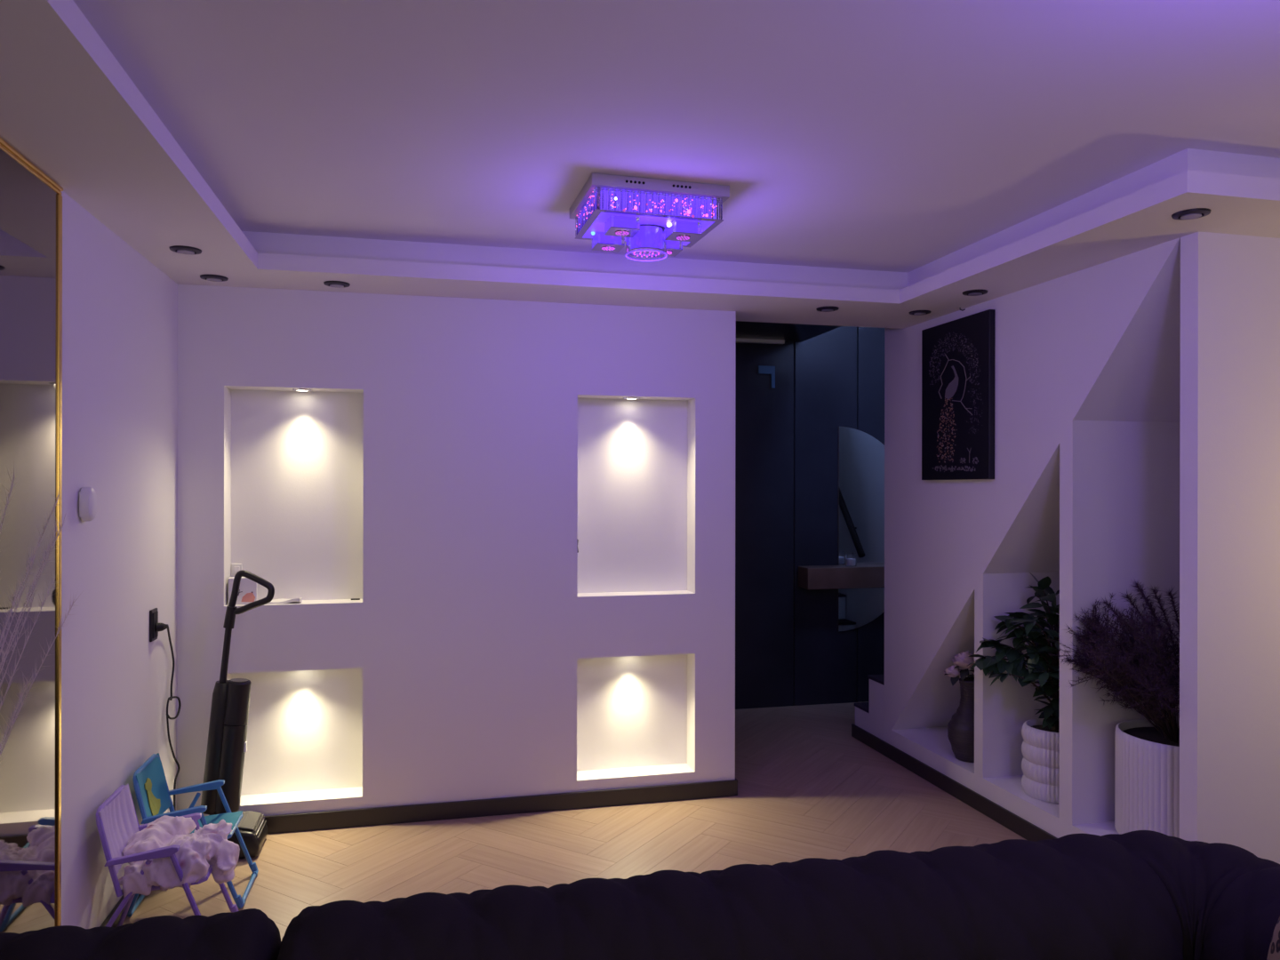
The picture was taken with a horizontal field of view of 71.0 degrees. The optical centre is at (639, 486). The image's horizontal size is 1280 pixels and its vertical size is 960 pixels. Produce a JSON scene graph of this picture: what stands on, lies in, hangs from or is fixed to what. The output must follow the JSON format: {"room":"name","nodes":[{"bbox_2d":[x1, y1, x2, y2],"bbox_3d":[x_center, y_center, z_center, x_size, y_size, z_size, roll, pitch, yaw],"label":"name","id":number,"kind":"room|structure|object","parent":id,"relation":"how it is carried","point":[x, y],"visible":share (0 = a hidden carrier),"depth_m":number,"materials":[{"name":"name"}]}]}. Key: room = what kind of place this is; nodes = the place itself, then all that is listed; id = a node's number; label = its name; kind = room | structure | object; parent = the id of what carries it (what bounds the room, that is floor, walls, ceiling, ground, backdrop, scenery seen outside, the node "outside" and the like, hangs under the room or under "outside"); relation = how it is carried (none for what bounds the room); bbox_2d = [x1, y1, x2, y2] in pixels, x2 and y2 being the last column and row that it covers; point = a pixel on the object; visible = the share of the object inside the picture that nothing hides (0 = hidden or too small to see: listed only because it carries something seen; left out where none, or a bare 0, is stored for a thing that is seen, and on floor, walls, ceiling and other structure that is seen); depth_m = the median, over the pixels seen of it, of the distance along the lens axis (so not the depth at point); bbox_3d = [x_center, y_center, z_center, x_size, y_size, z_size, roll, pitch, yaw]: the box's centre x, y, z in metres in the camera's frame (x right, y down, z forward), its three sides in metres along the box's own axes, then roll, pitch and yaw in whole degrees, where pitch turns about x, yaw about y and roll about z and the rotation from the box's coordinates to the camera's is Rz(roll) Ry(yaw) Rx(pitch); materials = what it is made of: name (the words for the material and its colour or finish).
{"room":"living room","nodes":[
{"label":"living room","id":0,"kind":"room"},
{"bbox_2d":[60,191,177,928],"bbox_3d":[-1.190,0.197,0.245,0.100,2.685,7.424,0,0,-13],"label":"wall","id":1,"kind":"structure","parent":0,"point":[120,309],"depth_m":3.09,"materials":[{"name":"white paint"}]},
{"bbox_2d":[0,136,63,933],"bbox_3d":[-1.453,0.311,1.620,0.020,2.355,2.022,0,0,-13],"label":"wall mirror","id":2,"kind":"object","parent":1,"relation":"attached to","point":[30,201],"visible":1,"depth_m":2.41,"materials":[{"name":"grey mirror"}]},
{"bbox_2d":[78,487,96,520],"bbox_3d":[-1.724,0.055,2.805,0.036,0.108,0.080,0,0,-13],"label":"thermostat","id":3,"kind":"object","parent":1,"relation":"attached to","point":[87,498],"visible":1,"depth_m":2.78,"materials":[{"name":"white plastic"}]},
{"bbox_2d":[100,892,140,927],"bbox_3d":[-1.844,1.489,3.251,0.014,0.078,1.274,0,0,-13],"label":"baseboard","id":4,"kind":"structure","parent":1,"relation":"attached to","point":[106,921],"depth_m":3.07,"materials":[{"name":"grey"}]},
{"bbox_2d":[149,608,158,641],"bbox_3d":[-1.905,0.543,3.518,0.014,0.124,0.080,0,0,-13],"label":"wall socket","id":5,"kind":"object","parent":1,"relation":"attached to","point":[153,613],"visible":0.99,"depth_m":3.49,"materials":[{"name":"black plastic"}]},
{"bbox_2d":[156,623,181,810],"bbox_3d":[-1.886,1.032,3.682,0.112,0.993,0.344,0,0,-13],"label":"power cable","id":6,"kind":"object","parent":5,"relation":"hanging from","point":[160,627],"visible":0.89,"depth_m":3.73,"materials":[{"name":"black rubber"}]},
{"bbox_2d":[168,245,201,254],"bbox_3d":[-1.671,-0.865,3.301,0.108,0.012,0.108,0,0,-13],"label":"recessed light","id":7,"kind":"object","parent":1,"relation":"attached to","point":[180,249],"visible":1,"depth_m":3.28,"materials":[{"name":"black metal"}]},
{"bbox_2d":[200,274,228,281],"bbox_3d":[-1.776,-0.865,3.744,0.108,0.012,0.108,0,0,-13],"label":"recessed light","id":8,"kind":"object","parent":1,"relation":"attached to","point":[210,277],"visible":1,"depth_m":3.72,"materials":[{"name":"black metal"}]},
{"bbox_2d":[0,0,1279,328],"bbox_3d":[2.264,-0.897,1.187,7.051,0.065,7.670,0,0,-13],"label":"ceiling soffit","id":9,"kind":"structure","parent":1,"relation":"attached to","point":[68,105],"depth_m":3.05,"materials":[{"name":"white paint"}]},
{"bbox_2d":[816,306,839,311],"bbox_3d":[0.914,-0.861,4.374,0.108,0.012,0.108,0,0,-13],"label":"recessed light","id":10,"kind":"object","parent":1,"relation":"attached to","point":[820,308],"visible":1,"depth_m":4.35,"materials":[{"name":"black metal"}]},
{"bbox_2d":[1171,208,1211,220],"bbox_3d":[1.747,-0.859,2.845,0.108,0.012,0.108,0,0,-13],"label":"recessed light","id":11,"kind":"object","parent":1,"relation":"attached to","point":[1196,212],"visible":1,"depth_m":2.82,"materials":[{"name":"black metal"}]},
{"bbox_2d":[176,284,735,834],"bbox_3d":[-0.838,0.198,4.269,2.635,2.685,0.246,0,0,-13],"label":"wall","id":12,"kind":"structure","parent":0,"point":[444,465],"depth_m":4.15,"materials":[{"name":"white paint"}]},
{"bbox_2d":[232,563,242,574],"bbox_3d":[-1.819,0.373,4.048,0.044,0.048,0.012,0,0,-13],"label":"socket","id":13,"kind":"object","parent":12,"relation":"attached to","point":[236,567],"visible":0.81,"depth_m":4.04,"materials":[{"name":"white plastic"}]},
{"bbox_2d":[228,576,257,604],"bbox_3d":[-1.767,0.464,3.996,0.116,0.118,0.062,0,0,-19],"label":"gift box","id":14,"kind":"object","parent":12,"relation":"in","point":[248,588],"visible":0.57,"depth_m":3.97,"materials":[{"name":"white paper"}]},
{"bbox_2d":[241,592,255,601],"bbox_3d":[-1.735,0.492,3.975,0.057,0.042,0.001,0,0,-19],"label":"picture","id":15,"kind":"object","parent":14,"relation":"attached to","point":[249,596],"depth_m":3.98},
{"bbox_2d":[268,598,301,603],"bbox_3d":[-1.624,0.511,4.019,0.200,0.023,0.082,0,0,-13],"label":"folded paper","id":16,"kind":"object","parent":12,"relation":"on","point":[282,600],"visible":0.67,"depth_m":4.00,"materials":[{"name":"white paper"}]},
{"bbox_2d":[292,388,311,391],"bbox_3d":[-1.526,-0.434,4.054,0.084,0.007,0.084,0,0,-13],"label":"spotlight","id":17,"kind":"object","parent":12,"relation":"attached to","point":[294,389],"visible":1,"depth_m":4.03,"materials":[{"name":"silver metal"}]},
{"bbox_2d":[323,280,350,287],"bbox_3d":[-1.302,-0.865,3.854,0.108,0.012,0.108,0,0,-13],"label":"recessed light","id":18,"kind":"object","parent":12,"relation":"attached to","point":[332,284],"visible":1,"depth_m":3.83,"materials":[{"name":"black metal"}]},
{"bbox_2d":[264,779,737,833],"bbox_3d":[-0.749,1.491,4.157,2.532,0.078,0.014,0,0,-13],"label":"baseboard","id":19,"kind":"structure","parent":12,"relation":"attached to","point":[330,820],"depth_m":4.17,"materials":[{"name":"grey wood"}]},
{"bbox_2d":[623,397,639,399],"bbox_3d":[-0.042,-0.431,4.404,0.084,0.007,0.084,0,0,-13],"label":"spotlight","id":20,"kind":"object","parent":12,"relation":"attached to","point":[628,398],"visible":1,"depth_m":4.39,"materials":[{"name":"silver metal"}]},
{"bbox_2d":[122,701,1026,941],"bbox_3d":[2.039,1.595,1.902,7.151,0.120,9.162,0,0,-13],"label":"floor","id":21,"kind":"structure","parent":0,"point":[807,788],"depth_m":3.94,"materials":[{"name":"brown wood"}]},
{"bbox_2d":[0,467,79,767],"bbox_3d":[-1.365,0.729,1.915,0.200,1.600,0.956,0,0,-17],"label":"pampas grass","id":22,"kind":"object","parent":21,"relation":"on","point":[32,558],"depth_m":2.06,"materials":[{"name":"white dried plant stems"}]},
{"bbox_2d":[96,784,238,927],"bbox_3d":[-1.574,1.273,2.994,0.389,0.510,0.314,0,0,-13],"label":"folding chair","id":23,"kind":"object","parent":21,"relation":"on","point":[116,820],"visible":0.69,"depth_m":2.88,"materials":[{"name":"purple plastic"}]},
{"bbox_2d":[117,814,239,897],"bbox_3d":[-1.533,1.235,2.991,0.354,0.211,0.301,0,0,-3],"label":"cloth","id":24,"kind":"object","parent":23,"relation":"on","point":[204,844],"visible":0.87,"depth_m":2.96,"materials":[{"name":"white fabric"}]},
{"bbox_2d":[127,752,258,917],"bbox_3d":[-1.658,1.273,3.349,0.389,0.510,0.314,0,0,-13],"label":"folding chair","id":25,"kind":"object","parent":21,"relation":"on","point":[153,794],"visible":0.67,"depth_m":3.37,"materials":[{"name":"blue plastic"}]},
{"bbox_2d":[200,569,274,858],"bbox_3d":[-1.688,0.937,3.771,0.302,1.176,0.235,0,0,-13],"label":"vacuum cleaner","id":26,"kind":"object","parent":21,"relation":"on","point":[227,743],"visible":0.86,"depth_m":3.70,"materials":[{"name":"black plastic"}]},
{"bbox_2d":[0,830,1279,959],"bbox_3d":[0.097,1.101,0.932,2.710,0.861,1.608,0,0,-13],"label":"sofa","id":27,"kind":"object","parent":21,"relation":"on","point":[1138,894],"visible":1,"depth_m":1.51,"materials":[{"name":"black fabric"}]},
{"bbox_2d":[1266,916,1279,959],"bbox_3d":[1.001,0.827,1.177,0.177,0.446,0.415,0,0,-6],"label":"cushion","id":28,"kind":"object","parent":27,"relation":"on","point":[1274,951],"visible":1,"depth_m":1.34,"materials":[{"name":"fabric"}]},
{"bbox_2d":[853,674,884,740],"bbox_3d":[1.979,0.399,4.639,0.900,2.272,1.998,0,0,-13],"label":"staircase","id":29,"kind":"structure","parent":21,"relation":"on","point":[869,716],"depth_m":5.26,"materials":[{"name":"white paint"}]},
{"bbox_2d":[73,0,1279,341],"bbox_3d":[2.055,-1.065,1.853,7.151,0.110,9.062,0,0,-13],"label":"ceiling","id":30,"kind":"structure","parent":0,"point":[879,135],"depth_m":2.47,"materials":[{"name":"white paint"}]},
{"bbox_2d":[569,172,729,261],"bbox_3d":[0.024,-0.937,3.241,0.490,0.212,0.402,0,0,-15],"label":"crystal chandelier","id":31,"kind":"object","parent":30,"relation":"hanging from","point":[655,219],"visible":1,"depth_m":3.10,"materials":[{"name":"purple glass"}]},
{"bbox_2d":[735,326,884,709],"bbox_3d":[0.881,-0.662,6.277,2.500,4.410,0.112,0,0,-13],"label":"wall","id":32,"kind":"structure","parent":0,"point":[790,650],"depth_m":6.27,"materials":[{"name":"black"}]},
{"bbox_2d":[735,337,784,343],"bbox_3d":[0.339,-1.001,6.071,1.350,0.023,0.038,0,0,-13],"label":"trim","id":33,"kind":"structure","parent":32,"relation":"attached to","point":[737,340],"depth_m":6.17,"materials":[{"name":"white paint"}]},
{"bbox_2d":[758,365,775,388],"bbox_3d":[0.875,-0.756,6.208,0.118,0.151,0.017,0,0,-13],"label":"wall plaque","id":34,"kind":"object","parent":32,"relation":"attached to","point":[762,369],"visible":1,"depth_m":6.21,"materials":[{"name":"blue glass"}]},
{"bbox_2d":[798,564,884,589],"bbox_3d":[1.577,0.630,6.283,0.938,0.147,0.171,0,0,-13],"label":"floating shelf","id":35,"kind":"object","parent":32,"relation":"attached to","point":[860,576],"visible":0.56,"depth_m":6.16,"materials":[{"name":"brown wood"}]},
{"bbox_2d":[845,552,855,566],"bbox_3d":[1.470,0.510,6.256,0.076,0.092,0.076,0,0,-13],"label":"glass jar","id":36,"kind":"object","parent":35,"relation":"on","point":[850,557],"visible":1,"depth_m":6.22,"materials":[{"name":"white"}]},
{"bbox_2d":[837,425,884,631],"bbox_3d":[1.702,0.302,6.407,0.628,1.455,0.012,0,0,-13],"label":"mirror","id":37,"kind":"object","parent":32,"relation":"attached to","point":[860,456],"visible":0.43,"depth_m":6.37,"materials":[{"name":"white mirror"}]},
{"bbox_2d":[884,237,1180,729],"bbox_3d":[1.661,-0.746,4.134,0.045,4.240,2.074,0,0,-13],"label":"wall","id":38,"kind":"structure","parent":0,"point":[1059,340],"depth_m":4.16,"materials":[{"name":"white paint"}]},
{"bbox_2d":[241,148,1279,289],"bbox_3d":[2.264,-0.984,1.187,7.051,0.110,7.670,0,0,-13],"label":"trim","id":39,"kind":"structure","parent":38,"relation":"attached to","point":[1190,159],"depth_m":3.85,"materials":[{"name":"white paint"}]},
{"bbox_2d":[908,310,931,315],"bbox_3d":[1.391,-0.860,4.459,0.108,0.012,0.108,0,0,-13],"label":"recessed light","id":40,"kind":"object","parent":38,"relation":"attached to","point":[915,312],"visible":1,"depth_m":4.43,"materials":[{"name":"black metal"}]},
{"bbox_2d":[851,723,1057,841],"bbox_3d":[1.595,1.495,4.268,0.014,0.078,2.539,0,0,-13],"label":"baseboard","id":41,"kind":"structure","parent":38,"relation":"attached to","point":[1007,819],"depth_m":4.41,"materials":[{"name":"grey wood"}]},
{"bbox_2d":[921,309,995,479],"bbox_3d":[1.554,-0.424,4.414,0.034,0.783,0.580,0,0,-13],"label":"picture","id":42,"kind":"object","parent":38,"relation":"attached to","point":[958,356],"visible":1,"depth_m":4.36,"materials":[{"name":"black paper"}]},
{"bbox_2d":[962,289,988,295],"bbox_3d":[1.494,-0.860,3.999,0.108,0.012,0.108,0,0,-13],"label":"recessed light","id":43,"kind":"object","parent":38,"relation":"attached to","point":[971,292],"visible":1,"depth_m":3.98,"materials":[{"name":"black metal"}]},
{"bbox_2d":[883,726,1118,838],"bbox_3d":[2.053,1.455,4.190,0.840,0.160,2.150,0,0,-13],"label":"ledge","id":44,"kind":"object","parent":38,"relation":"attached to","point":[932,747],"depth_m":4.22,"materials":[{"name":"white paint"}]},
{"bbox_2d":[947,677,974,762],"bbox_3d":[1.667,1.173,4.525,0.218,0.402,0.218,0,0,-13],"label":"flower vase","id":45,"kind":"object","parent":44,"relation":"on","point":[961,726],"visible":0.53,"depth_m":4.47,"materials":[{"name":"grey ceramic"}]},
{"bbox_2d":[943,664,972,685],"bbox_3d":[1.611,0.988,4.565,0.135,0.154,0.125,0,0,12],"label":"bloom","id":46,"kind":"object","parent":45,"relation":"in","point":[953,673],"visible":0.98,"depth_m":4.54,"materials":[{"name":"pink plant"}]},
{"bbox_2d":[952,650,974,680],"bbox_3d":[1.642,0.949,4.533,0.131,0.231,0.136,0,0,5],"label":"bloom","id":47,"kind":"object","parent":45,"relation":"in","point":[963,660],"visible":0.87,"depth_m":4.50,"materials":[{"name":"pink plant"}]},
{"bbox_2d":[967,672,974,687],"bbox_3d":[1.702,0.982,4.515,0.123,0.167,0.126,0,0,12],"label":"bloom","id":48,"kind":"object","parent":45,"relation":"in","point":[972,673],"visible":0.11,"depth_m":4.50,"materials":[{"name":"white plant"}]},
{"bbox_2d":[1021,719,1059,804],"bbox_3d":[1.850,1.221,3.998,0.277,0.308,0.277,0,0,-13],"label":"pot","id":49,"kind":"object","parent":44,"relation":"on","point":[1040,747],"visible":0.47,"depth_m":3.92,"materials":[{"name":"white ceramic"}]},
{"bbox_2d":[967,573,1059,730],"bbox_3d":[1.806,0.741,4.012,0.530,0.708,0.534,0,0,-13],"label":"leafy plant","id":50,"kind":"object","parent":49,"relation":"on","point":[1038,660],"visible":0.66,"depth_m":4.00,"materials":[{"name":"green plant"}]},
{"bbox_2d":[1114,719,1179,838],"bbox_3d":[2.077,1.161,3.442,0.448,0.428,0.448,0,0,-13],"label":"pot","id":51,"kind":"object","parent":44,"relation":"on","point":[1148,763],"visible":0.34,"depth_m":3.35,"materials":[{"name":"white ceramic"}]},
{"bbox_2d":[1047,577,1179,742],"bbox_3d":[2.029,0.650,3.422,0.992,0.656,0.616,0,0,-7],"label":"feathery plant","id":52,"kind":"object","parent":51,"relation":"on","point":[1153,692],"visible":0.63,"depth_m":3.38,"materials":[{"name":"purple plant"}]},
{"bbox_2d":[974,572,1059,778],"bbox_3d":[1.986,0.894,4.348,0.780,0.962,0.068,0,0,-13],"label":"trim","id":53,"kind":"structure","parent":38,"relation":"attached to","point":[1001,709],"depth_m":4.25,"materials":[{"name":"white paint"}]},
{"bbox_2d":[898,256,1180,729],"bbox_3d":[2.071,0.218,4.222,0.795,2.314,2.056,0,0,-13],"label":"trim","id":54,"kind":"structure","parent":38,"relation":"attached to","point":[1143,385],"depth_m":3.69,"materials":[{"name":"white paint"}]},
{"bbox_2d":[1058,420,1180,825],"bbox_3d":[2.124,0.554,3.765,0.780,1.642,0.077,0,0,-13],"label":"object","id":55,"kind":"structure","parent":38,"relation":"attached to","point":[1119,481],"depth_m":3.68,"materials":[{"name":"white paint"}]},
{"bbox_2d":[1179,232,1279,863],"bbox_3d":[2.294,0.251,3.180,0.840,2.250,0.074,0,0,-13],"label":"wall","id":56,"kind":"structure","parent":38,"relation":"attached to","point":[1229,451],"depth_m":3.08,"materials":[{"name":"white paint"}]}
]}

